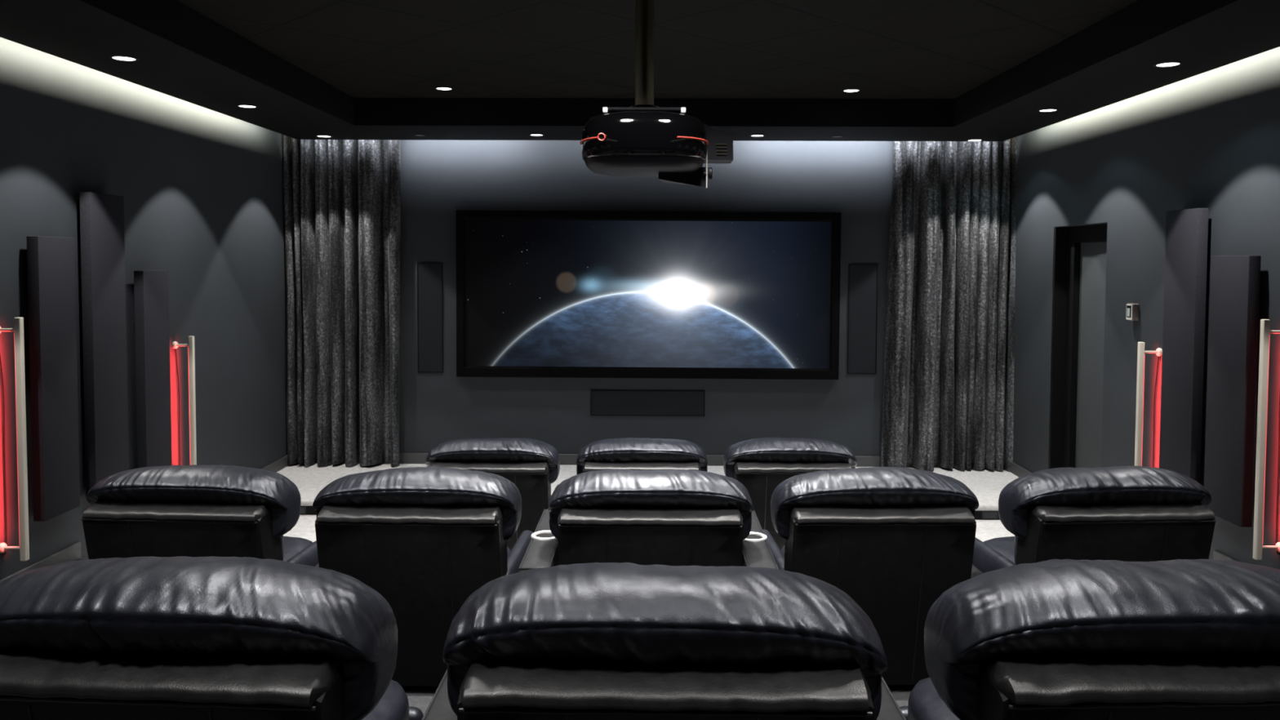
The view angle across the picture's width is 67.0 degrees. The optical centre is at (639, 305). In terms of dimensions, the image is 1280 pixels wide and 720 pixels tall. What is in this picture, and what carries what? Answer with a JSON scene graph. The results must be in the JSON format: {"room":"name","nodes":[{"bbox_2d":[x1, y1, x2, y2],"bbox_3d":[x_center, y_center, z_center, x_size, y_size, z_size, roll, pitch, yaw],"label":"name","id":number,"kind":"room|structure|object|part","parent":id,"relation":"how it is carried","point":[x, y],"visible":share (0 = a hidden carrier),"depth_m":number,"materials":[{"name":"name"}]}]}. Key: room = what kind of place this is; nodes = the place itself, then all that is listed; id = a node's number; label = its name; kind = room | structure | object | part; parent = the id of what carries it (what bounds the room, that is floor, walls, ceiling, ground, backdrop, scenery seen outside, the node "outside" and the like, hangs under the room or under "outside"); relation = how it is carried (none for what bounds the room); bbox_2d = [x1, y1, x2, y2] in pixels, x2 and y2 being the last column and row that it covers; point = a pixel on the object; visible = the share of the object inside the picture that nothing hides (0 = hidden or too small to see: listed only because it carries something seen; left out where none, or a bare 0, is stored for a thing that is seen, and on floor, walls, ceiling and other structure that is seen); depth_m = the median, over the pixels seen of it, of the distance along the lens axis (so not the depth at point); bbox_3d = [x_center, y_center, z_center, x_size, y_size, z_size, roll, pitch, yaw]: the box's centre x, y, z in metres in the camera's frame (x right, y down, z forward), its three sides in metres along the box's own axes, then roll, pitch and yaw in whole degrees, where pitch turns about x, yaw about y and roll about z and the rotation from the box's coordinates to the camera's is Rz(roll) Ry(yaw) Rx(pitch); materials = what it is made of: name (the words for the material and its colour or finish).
{"room":"home theater","nodes":[
{"label":"home theater","id":0,"kind":"room"},
{"bbox_2d":[0,37,288,580],"bbox_3d":[-3.393,0.214,3.254,0.100,3.350,11.800,0,3,1],"label":"wall","id":1,"kind":"structure","parent":0,"point":[202,188],"depth_m":6.67,"materials":[{"name":"paint"}]},
{"bbox_2d":[0,317,29,560],"bbox_3d":[-3.254,0.694,5.010,0.140,1.267,0.066,0,3,1],"label":"light bar","id":2,"kind":"object","parent":1,"relation":"attached to","point":[18,329],"visible":1,"depth_m":5.00,"materials":[{"name":"paint"}]},
{"bbox_2d":[26,235,79,521],"bbox_3d":[-3.269,0.393,5.368,0.100,1.545,0.329,0,3,1],"label":"acoustic panel","id":3,"kind":"object","parent":1,"relation":"attached to","point":[51,260],"visible":1,"depth_m":5.30,"materials":[{"name":"fabric"}]},
{"bbox_2d":[79,191,128,494],"bbox_3d":[-3.263,0.240,5.868,0.100,1.822,0.365,0,3,1],"label":"acoustic panel","id":4,"kind":"object","parent":1,"relation":"attached to","point":[101,215],"visible":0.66,"depth_m":5.80,"materials":[{"name":"fabric"}]},
{"bbox_2d":[0,454,288,582],"bbox_3d":[-3.341,1.562,3.314,0.015,0.612,11.600,0,3,1],"label":"baseboard","id":5,"kind":"structure","parent":1,"relation":"attached to","point":[73,553],"depth_m":5.59,"materials":[{"name":"paint"}]},
{"bbox_2d":[133,270,171,468],"bbox_3d":[-3.257,0.567,6.441,0.100,1.598,0.328,0,3,1],"label":"acoustic panel","id":6,"kind":"object","parent":1,"relation":"attached to","point":[151,288],"visible":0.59,"depth_m":6.36,"materials":[{"name":"fabric"}]},
{"bbox_2d":[172,335,196,465],"bbox_3d":[-3.233,0.841,6.879,0.140,1.250,0.066,0,3,1],"label":"light bar","id":7,"kind":"object","parent":1,"relation":"attached to","point":[191,352],"visible":0.62,"depth_m":6.85,"materials":[{"name":"paint"}]},
{"bbox_2d":[76,558,915,700],"bbox_3d":[0.005,1.695,4.542,6.680,0.262,2.300,0,3,1],"label":"floor","id":8,"kind":"structure","parent":0,"point":[900,692],"depth_m":3.98,"materials":[{"name":"carpet"}]},
{"bbox_2d":[81,464,318,566],"bbox_3d":[-1.832,1.108,4.248,0.849,0.921,0.918,0,3,4],"label":"recliner","id":9,"kind":"object","parent":8,"relation":"on","point":[195,510],"visible":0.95,"depth_m":3.83,"materials":[{"name":"black leather"}]},
{"bbox_3d":[-1.838,1.181,3.937,0.720,0.735,0.256,0,3,4],"label":"panel","id":10,"kind":"part","parent":9,"relation":"part of","materials":[{"name":"black leather"}]},
{"bbox_2d":[280,534,283,560],"bbox_3d":[-1.827,1.028,4.082,0.620,0.304,0.230,0,3,4],"label":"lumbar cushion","id":11,"kind":"object","parent":9,"relation":"on","point":[282,536],"depth_m":4.11,"materials":[{"name":"black leather"}]},
{"bbox_2d":[283,536,312,561],"bbox_3d":[-1.812,1.196,4.345,0.600,0.210,0.640,0,3,4],"label":"seat cushion","id":12,"kind":"object","parent":9,"relation":"on","point":[292,546],"depth_m":4.43,"materials":[{"name":"black leather"}]},
{"bbox_3d":[-1.466,1.293,4.309,0.090,0.450,0.765,0,3,4],"label":"arm","id":13,"kind":"part","parent":9,"relation":"part of","materials":[{"name":"black leather"}]},
{"bbox_2d":[312,466,533,686],"bbox_3d":[-0.944,1.111,4.213,0.916,0.924,0.918,0,3,2],"label":"recliner","id":14,"kind":"object","parent":8,"relation":"on","point":[425,540],"visible":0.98,"depth_m":3.81,"materials":[{"name":"black leather"}]},
{"bbox_3d":[-0.906,1.186,3.901,0.720,0.735,0.256,0,3,2],"label":"panel","id":15,"kind":"part","parent":14,"relation":"part of","materials":[{"name":"black leather"}]},
{"bbox_2d":[506,546,510,557],"bbox_3d":[-0.894,1.200,4.310,0.600,0.208,0.640,0,3,2],"label":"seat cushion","id":16,"kind":"object","parent":14,"relation":"on","point":[508,549],"depth_m":4.44,"materials":[{"name":"black leather"}]},
{"bbox_3d":[-0.547,1.298,4.286,0.090,0.450,0.765,0,3,2],"label":"arm","id":17,"kind":"part","parent":14,"relation":"part of","materials":[{"name":"black leather"}]},
{"bbox_2d":[518,509,558,572],"bbox_3d":[-0.395,1.256,4.096,0.128,0.592,0.880,0,3,1],"label":"console","id":18,"kind":"object","parent":8,"relation":"on","point":[542,551],"visible":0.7,"depth_m":3.90,"materials":[{"name":"leather"}]},
{"bbox_2d":[548,469,752,566],"bbox_3d":[0.044,1.117,4.191,0.820,0.923,0.898,0,3,1],"label":"recliner","id":19,"kind":"object","parent":8,"relation":"on","point":[666,517],"visible":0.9,"depth_m":3.78,"materials":[{"name":"black leather"}]},
{"bbox_3d":[0.040,1.190,3.890,0.720,0.735,0.256,0,3,1],"label":"panel","id":20,"kind":"part","parent":19,"relation":"part of","materials":[{"name":"black leather"}]},
{"bbox_2d":[742,510,778,569],"bbox_3d":[0.469,1.260,4.086,0.128,0.592,0.880,0,3,1],"label":"console","id":21,"kind":"object","parent":8,"relation":"on","point":[757,552],"visible":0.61,"depth_m":3.88,"materials":[{"name":"leather"}]},
{"bbox_2d":[762,466,982,684],"bbox_3d":[0.998,1.116,4.241,0.916,0.928,0.918,0,3,-1],"label":"recliner","id":22,"kind":"object","parent":8,"relation":"on","point":[894,540],"visible":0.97,"depth_m":3.83,"materials":[{"name":"black leather"}]},
{"bbox_3d":[0.600,1.301,4.317,0.090,0.450,0.765,0,3,-1],"label":"arm","id":23,"kind":"part","parent":22,"relation":"part of","materials":[{"name":"black leather"}]},
{"bbox_2d":[781,546,784,556],"bbox_3d":[0.947,1.207,4.338,0.600,0.209,0.640,0,3,-1],"label":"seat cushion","id":24,"kind":"object","parent":22,"relation":"on","point":[783,548],"depth_m":4.47,"materials":[{"name":"black leather"}]},
{"bbox_3d":[0.957,1.192,3.929,0.720,0.735,0.256,0,3,-1],"label":"panel","id":25,"kind":"part","parent":22,"relation":"part of","materials":[{"name":"black leather"}]},
{"bbox_3d":[1.350,1.303,4.334,0.207,0.450,0.765,0,3,-1],"label":"arm","id":26,"kind":"part","parent":22,"relation":"part of","materials":[{"name":"leather"}]},
{"bbox_2d":[972,466,1216,573],"bbox_3d":[1.923,1.119,4.288,0.849,0.925,0.918,0,3,-4],"label":"recliner","id":27,"kind":"object","parent":8,"relation":"on","point":[1125,513],"visible":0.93,"depth_m":3.87,"materials":[{"name":"black leather"}]},
{"bbox_3d":[1.556,1.303,4.349,0.090,0.450,0.765,0,3,-4],"label":"arm","id":28,"kind":"part","parent":27,"relation":"part of","materials":[{"name":"black leather"}]},
{"bbox_2d":[983,536,1014,563],"bbox_3d":[1.901,1.209,4.385,0.600,0.204,0.640,0,3,-4],"label":"seat cushion","id":29,"kind":"object","parent":27,"relation":"on","point":[1005,546],"depth_m":4.49,"materials":[{"name":"black leather"}]},
{"bbox_2d":[1013,535,1018,563],"bbox_3d":[1.919,1.040,4.123,0.620,0.308,0.230,0,3,-4],"label":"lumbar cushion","id":30,"kind":"object","parent":27,"relation":"on","point":[1015,537],"depth_m":4.14,"materials":[{"name":"black leather"}]},
{"bbox_3d":[1.929,1.194,3.977,0.720,0.735,0.256,0,3,-4],"label":"panel","id":31,"kind":"part","parent":27,"relation":"part of","materials":[{"name":"black leather"}]},
{"bbox_2d":[0,0,1279,141],"bbox_3d":[0.011,-1.327,2.993,6.300,0.220,11.300,0,3,1],"label":"ceiling","id":32,"kind":"structure","parent":0,"point":[182,53],"depth_m":6.12,"materials":[{"name":"paint"}]},
{"bbox_2d":[108,55,138,61],"bbox_3d":[-2.770,-1.325,5.190,0.143,0.005,0.143,0,3,1],"label":"recessed light","id":33,"kind":"object","parent":32,"relation":"in","point":[122,58],"visible":1,"depth_m":5.18,"materials":[{"name":"plastic"}]},
{"bbox_2d":[235,104,257,108],"bbox_3d":[-2.759,-1.398,6.792,0.143,0.005,0.143,0,3,1],"label":"recessed light","id":34,"kind":"object","parent":32,"relation":"in","point":[249,106],"visible":1,"depth_m":6.78,"materials":[{"name":"glass"}]},
{"bbox_2d":[315,134,332,137],"bbox_3d":[-2.751,-1.471,8.416,0.143,0.005,0.143,0,3,1],"label":"recessed light","id":35,"kind":"object","parent":32,"relation":"in","point":[317,135],"visible":1,"depth_m":8.38,"materials":[{"name":"glass"}]},
{"bbox_2d":[528,133,544,136],"bbox_3d":[-0.884,-1.457,8.271,0.133,0.005,0.133,0,3,1],"label":"recessed light","id":36,"kind":"object","parent":32,"relation":"in","point":[532,135],"visible":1,"depth_m":8.26,"materials":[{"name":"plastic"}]},
{"bbox_2d":[749,134,764,137],"bbox_3d":[1.002,-1.449,8.257,0.133,0.005,0.133,0,3,1],"label":"recessed light","id":37,"kind":"object","parent":32,"relation":"in","point":[753,135],"visible":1,"depth_m":8.26,"materials":[{"name":"plastic"}]},
{"bbox_2d":[880,136,1017,471],"bbox_3d":[2.869,-0.070,8.845,1.239,3.180,0.218,0,3,1],"label":"velvet curtain","id":38,"kind":"object","parent":32,"relation":"hanging from","point":[948,384],"visible":0.91,"depth_m":8.82,"materials":[{"name":"grey fabric"}]},
{"bbox_2d":[966,138,983,141],"bbox_3d":[2.947,-1.453,8.512,0.143,0.005,0.143,0,3,1],"label":"recessed light","id":39,"kind":"object","parent":32,"relation":"in","point":[972,140],"visible":1,"depth_m":8.48,"materials":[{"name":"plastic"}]},
{"bbox_2d":[1036,108,1058,111],"bbox_3d":[2.882,-1.377,6.828,0.143,0.005,0.143,0,3,1],"label":"recessed light","id":40,"kind":"object","parent":32,"relation":"in","point":[1043,109],"visible":1,"depth_m":6.82,"materials":[{"name":"plastic"}]},
{"bbox_2d":[1153,61,1182,67],"bbox_3d":[2.861,-1.304,5.237,0.143,0.005,0.143,0,3,1],"label":"recessed light","id":41,"kind":"object","parent":32,"relation":"in","point":[1171,64],"visible":1,"depth_m":5.22,"materials":[{"name":"glass"}]},
{"bbox_2d":[399,139,893,456],"bbox_3d":[0.066,-0.036,9.057,6.680,3.350,0.100,0,3,1],"label":"wall","id":42,"kind":"structure","parent":0,"point":[439,179],"depth_m":9.00,"materials":[{"name":"paint"}]},
{"bbox_2d":[417,262,443,373],"bbox_3d":[-1.959,0.119,9.032,0.240,1.024,0.012,0,3,1],"label":"wall speaker","id":43,"kind":"object","parent":42,"relation":"attached to","point":[429,275],"visible":1,"depth_m":9.03,"materials":[{"name":"black paint"}]},
{"bbox_2d":[590,390,705,416],"bbox_3d":[0.072,0.914,9.044,1.068,0.240,0.012,0,3,1],"label":"wall speaker","id":44,"kind":"object","parent":42,"relation":"attached to","point":[602,402],"visible":1,"depth_m":9.04,"materials":[{"name":"black paint"}]},
{"bbox_2d":[456,210,841,379],"bbox_3d":[0.071,-0.096,8.956,3.540,1.540,0.092,0,3,1],"label":"projection screen","id":45,"kind":"object","parent":42,"relation":"attached to","point":[560,294],"visible":1,"depth_m":8.93,"materials":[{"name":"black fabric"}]},
{"bbox_2d":[340,453,985,467],"bbox_3d":[0.059,1.450,9.068,6.680,0.100,0.015,0,3,1],"label":"baseboard","id":46,"kind":"structure","parent":42,"relation":"attached to","point":[404,458],"depth_m":9.07,"materials":[{"name":"paint"}]},
{"bbox_2d":[847,263,877,373],"bbox_3d":[2.067,0.126,8.985,0.271,1.019,0.012,0,3,1],"label":"wall speaker","id":47,"kind":"object","parent":42,"relation":"attached to","point":[862,277],"visible":1,"depth_m":8.98,"materials":[{"name":"black paint"}]},
{"bbox_2d":[276,462,1018,511],"bbox_3d":[0.051,1.592,8.371,6.680,0.120,1.420,0,3,1],"label":"floor","id":48,"kind":"structure","parent":0,"point":[987,485],"depth_m":8.59,"materials":[{"name":"grey carpet"}]},
{"bbox_2d":[300,506,306,514],"bbox_3d":[-2.727,1.633,7.702,0.130,0.060,0.009,0,3,1],"label":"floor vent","id":49,"kind":"object","parent":48,"relation":"in","point":[303,509],"visible":0.39,"depth_m":7.70,"materials":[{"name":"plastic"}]},
{"bbox_2d":[300,506,999,519],"bbox_3d":[0.042,1.649,7.679,6.680,0.070,0.008,0,3,1],"label":"trim","id":50,"kind":"structure","parent":48,"relation":"attached to","point":[310,510],"depth_m":7.70,"materials":[{"name":"black paint"}]},
{"bbox_2d":[982,511,998,519],"bbox_3d":[2.766,1.658,7.638,0.130,0.060,0.009,0,3,1],"label":"floor vent","id":51,"kind":"object","parent":48,"relation":"in","point":[985,514],"visible":0.99,"depth_m":7.64,"materials":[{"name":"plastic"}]},
{"bbox_2d":[283,515,1014,542],"bbox_3d":[-0.010,1.943,3.292,6.880,0.120,11.800,0,3,1],"label":"floor","id":52,"kind":"structure","parent":0,"point":[986,530],"depth_m":7.32,"materials":[{"name":"grey carpet"}]},
{"bbox_2d":[425,437,559,551],"bbox_3d":[-0.913,1.277,6.322,0.878,0.926,0.918,0,3,1],"label":"recliner","id":53,"kind":"object","parent":52,"relation":"on","point":[532,465],"visible":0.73,"depth_m":5.91,"materials":[{"name":"black leather"}]},
{"bbox_3d":[-0.920,1.353,6.011,0.720,0.735,0.256,0,3,1],"label":"panel","id":54,"kind":"part","parent":53,"relation":"part of","materials":[{"name":"black leather"}]},
{"bbox_2d":[576,437,707,474],"bbox_3d":[0.014,1.282,6.336,0.820,0.922,0.898,0,3,1],"label":"recliner","id":55,"kind":"object","parent":52,"relation":"on","point":[627,453],"visible":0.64,"depth_m":5.94,"materials":[{"name":"black leather"}]},
{"bbox_2d":[723,437,857,550],"bbox_3d":[0.937,1.283,6.355,0.878,0.925,0.918,0,3,-1],"label":"recliner","id":56,"kind":"object","parent":52,"relation":"on","point":[760,464],"visible":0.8,"depth_m":5.94,"materials":[{"name":"black leather"}]},
{"bbox_3d":[0.941,1.359,6.044,0.720,0.735,0.256,0,3,-1],"label":"panel","id":57,"kind":"part","parent":56,"relation":"part of","materials":[{"name":"black leather"}]},
{"bbox_2d":[176,0,1137,98],"bbox_3d":[0.003,-1.494,3.136,6.880,0.100,11.800,0,3,1],"label":"ceiling","id":58,"kind":"structure","parent":0,"point":[704,49],"depth_m":5.76,"materials":[{"name":"paint"}]},
{"bbox_2d":[283,134,400,467],"bbox_3d":[-2.781,-0.096,8.923,1.170,3.180,0.210,0,3,1],"label":"velvet curtain","id":59,"kind":"object","parent":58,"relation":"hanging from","point":[342,197],"visible":0.91,"depth_m":8.89,"materials":[{"name":"grey fabric"}]},
{"bbox_2d":[434,86,453,90],"bbox_3d":[-1.480,-1.636,7.300,0.143,0.005,0.143,0,3,1],"label":"recessed light","id":60,"kind":"object","parent":58,"relation":"in","point":[441,88],"visible":1,"depth_m":7.28,"materials":[{"name":"plastic"}]},
{"bbox_2d":[580,0,733,188],"bbox_3d":[0.068,-0.964,3.755,0.595,1.012,0.530,0,3,1],"label":"projector","id":61,"kind":"object","parent":58,"relation":"hanging from","point":[644,139],"visible":1,"depth_m":3.58,"materials":[{"name":"plastic"}]},
{"bbox_3d":[0.018,-0.742,3.750,0.310,0.012,0.260,0,3,1],"label":"mount plate","id":62,"kind":"part","parent":61,"relation":"part of","materials":[{"name":"plastic"}]},
{"bbox_2d":[658,167,705,186],"bbox_3d":[0.165,-0.504,3.889,0.183,0.078,0.260,0,3,1],"label":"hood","id":63,"kind":"object","parent":61,"relation":"attached to","point":[697,178],"depth_m":3.76,"materials":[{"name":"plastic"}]},
{"bbox_3d":[0.259,-0.544,3.756,0.004,0.175,0.040,0,3,1],"label":"plate","id":64,"kind":"part","parent":61,"relation":"part of","materials":[{"name":"white plastic"}]},
{"bbox_3d":[0.263,-0.511,3.748,0.033,0.048,0.048,0,3,1],"label":"knob","id":65,"kind":"part","parent":61,"relation":"part of","materials":[{"name":"plastic"}]},
{"bbox_2d":[841,88,861,92],"bbox_3d":[1.599,-1.624,7.316,0.143,0.005,0.143,0,3,1],"label":"recessed light","id":66,"kind":"object","parent":58,"relation":"in","point":[845,90],"visible":1,"depth_m":7.30,"materials":[{"name":"glass"}]},
{"bbox_2d":[407,695,908,715],"bbox_3d":[-0.043,1.756,0.436,6.680,0.512,5.910,0,3,1],"label":"floor","id":67,"kind":"structure","parent":0,"point":[422,703],"depth_m":3.33,"materials":[{"name":"carpet"}]},
{"bbox_2d":[0,555,423,719],"bbox_3d":[-0.900,0.947,2.152,0.849,0.940,0.918,0,3,4],"label":"recliner","id":68,"kind":"object","parent":67,"relation":"on","point":[181,637],"visible":1,"depth_m":1.73,"materials":[{"name":"black leather"}]},
{"bbox_3d":[-0.906,1.029,1.841,0.720,0.735,0.256,0,3,4],"label":"panel","id":69,"kind":"part","parent":68,"relation":"part of","materials":[{"name":"black leather"}]},
{"bbox_2d":[361,680,408,719],"bbox_3d":[-0.880,1.042,2.249,0.600,0.205,0.640,0,3,4],"label":"armrest","id":70,"kind":"object","parent":68,"relation":"on","point":[393,704],"depth_m":2.35,"materials":[{"name":"black leather"}]},
{"bbox_2d":[422,669,457,719],"bbox_3d":[-0.375,1.095,2.136,0.128,0.592,0.880,0,3,1],"label":"console","id":71,"kind":"object","parent":67,"relation":"on","point":[439,708],"visible":0.02,"depth_m":1.97,"materials":[{"name":"leather"}]},
{"bbox_2d":[442,562,887,719],"bbox_3d":[0.047,0.955,2.111,0.820,0.936,0.898,0,3,1],"label":"recliner","id":72,"kind":"object","parent":67,"relation":"on","point":[593,641],"visible":1,"depth_m":1.71,"materials":[{"name":"black leather"}]},
{"bbox_3d":[0.043,1.035,1.810,0.720,0.735,0.256,0,3,1],"label":"panel","id":73,"kind":"part","parent":72,"relation":"part of","materials":[{"name":"black leather"}]},
{"bbox_2d":[876,675,906,719],"bbox_3d":[0.475,1.099,2.127,0.128,0.592,0.880,0,3,1],"label":"console","id":74,"kind":"object","parent":67,"relation":"on","point":[890,709],"visible":0.02,"depth_m":1.97,"materials":[{"name":"leather"}]},
{"bbox_2d":[899,559,1279,719],"bbox_3d":[0.992,0.956,2.160,0.849,0.936,0.918,0,3,-2],"label":"recliner","id":75,"kind":"object","parent":67,"relation":"on","point":[1051,639],"visible":0.99,"depth_m":1.75,"materials":[{"name":"black leather"}]},
{"bbox_2d":[907,677,959,719],"bbox_3d":[0.973,1.051,2.258,0.600,0.203,0.640,0,3,-2],"label":"armrest","id":76,"kind":"object","parent":75,"relation":"on","point":[925,703],"depth_m":2.36,"materials":[{"name":"black leather"}]},
{"bbox_3d":[0.990,1.037,1.849,0.720,0.735,0.256,0,3,-2],"label":"panel","id":77,"kind":"part","parent":75,"relation":"part of","materials":[{"name":"black leather"}]},
{"bbox_2d":[1013,46,1279,569],"bbox_3d":[3.446,0.245,3.174,0.220,3.350,11.800,0,3,1],"label":"wall","id":78,"kind":"structure","parent":0,"point":[1210,140],"depth_m":6.42,"materials":[{"name":"paint"}]},
{"bbox_2d":[1048,223,1106,468],"bbox_3d":[3.495,0.551,7.517,0.217,2.345,0.928,0,3,1],"label":"door","id":79,"kind":"structure","parent":78,"relation":"in","point":[1079,257],"depth_m":7.79,"materials":[{"name":"black paint"}]},
{"bbox_2d":[1010,461,1237,561],"bbox_3d":[3.323,1.592,3.236,0.015,0.612,11.600,0,3,1],"label":"baseboard","id":80,"kind":"structure","parent":78,"relation":"attached to","point":[1015,469],"depth_m":8.47,"materials":[{"name":"paint"}]},
{"bbox_2d":[1125,302,1139,320],"bbox_3d":[3.354,0.045,6.582,0.054,0.116,0.090,0,3,1],"label":"thermostat","id":81,"kind":"object","parent":78,"relation":"attached to","point":[1132,309],"visible":1,"depth_m":6.54,"materials":[{"name":"beige plastic"}]},
{"bbox_2d":[1134,342,1162,466],"bbox_3d":[3.299,0.862,6.295,0.140,1.250,0.066,0,3,1],"label":"light bar","id":82,"kind":"object","parent":78,"relation":"attached to","point":[1140,353],"visible":0.62,"depth_m":6.27,"materials":[{"name":"paint"}]},
{"bbox_2d":[1159,208,1208,483],"bbox_3d":[3.317,0.334,5.881,0.100,1.826,0.354,0,3,1],"label":"acoustic panel","id":83,"kind":"object","parent":78,"relation":"attached to","point":[1185,277],"visible":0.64,"depth_m":5.80,"materials":[{"name":"fabric"}]},
{"bbox_2d":[1204,255,1261,527],"bbox_3d":[3.311,0.460,5.387,0.100,1.473,0.358,0,3,1],"label":"acoustic panel","id":84,"kind":"object","parent":78,"relation":"attached to","point":[1235,280],"visible":0.91,"depth_m":5.33,"materials":[{"name":"fabric"}]},
{"bbox_2d":[1253,319,1279,559],"bbox_3d":[3.285,0.701,5.032,0.140,1.258,0.066,0,3,1],"label":"light bar","id":85,"kind":"object","parent":78,"relation":"attached to","point":[1258,545],"visible":1,"depth_m":5.02,"materials":[{"name":"paint"}]}
]}

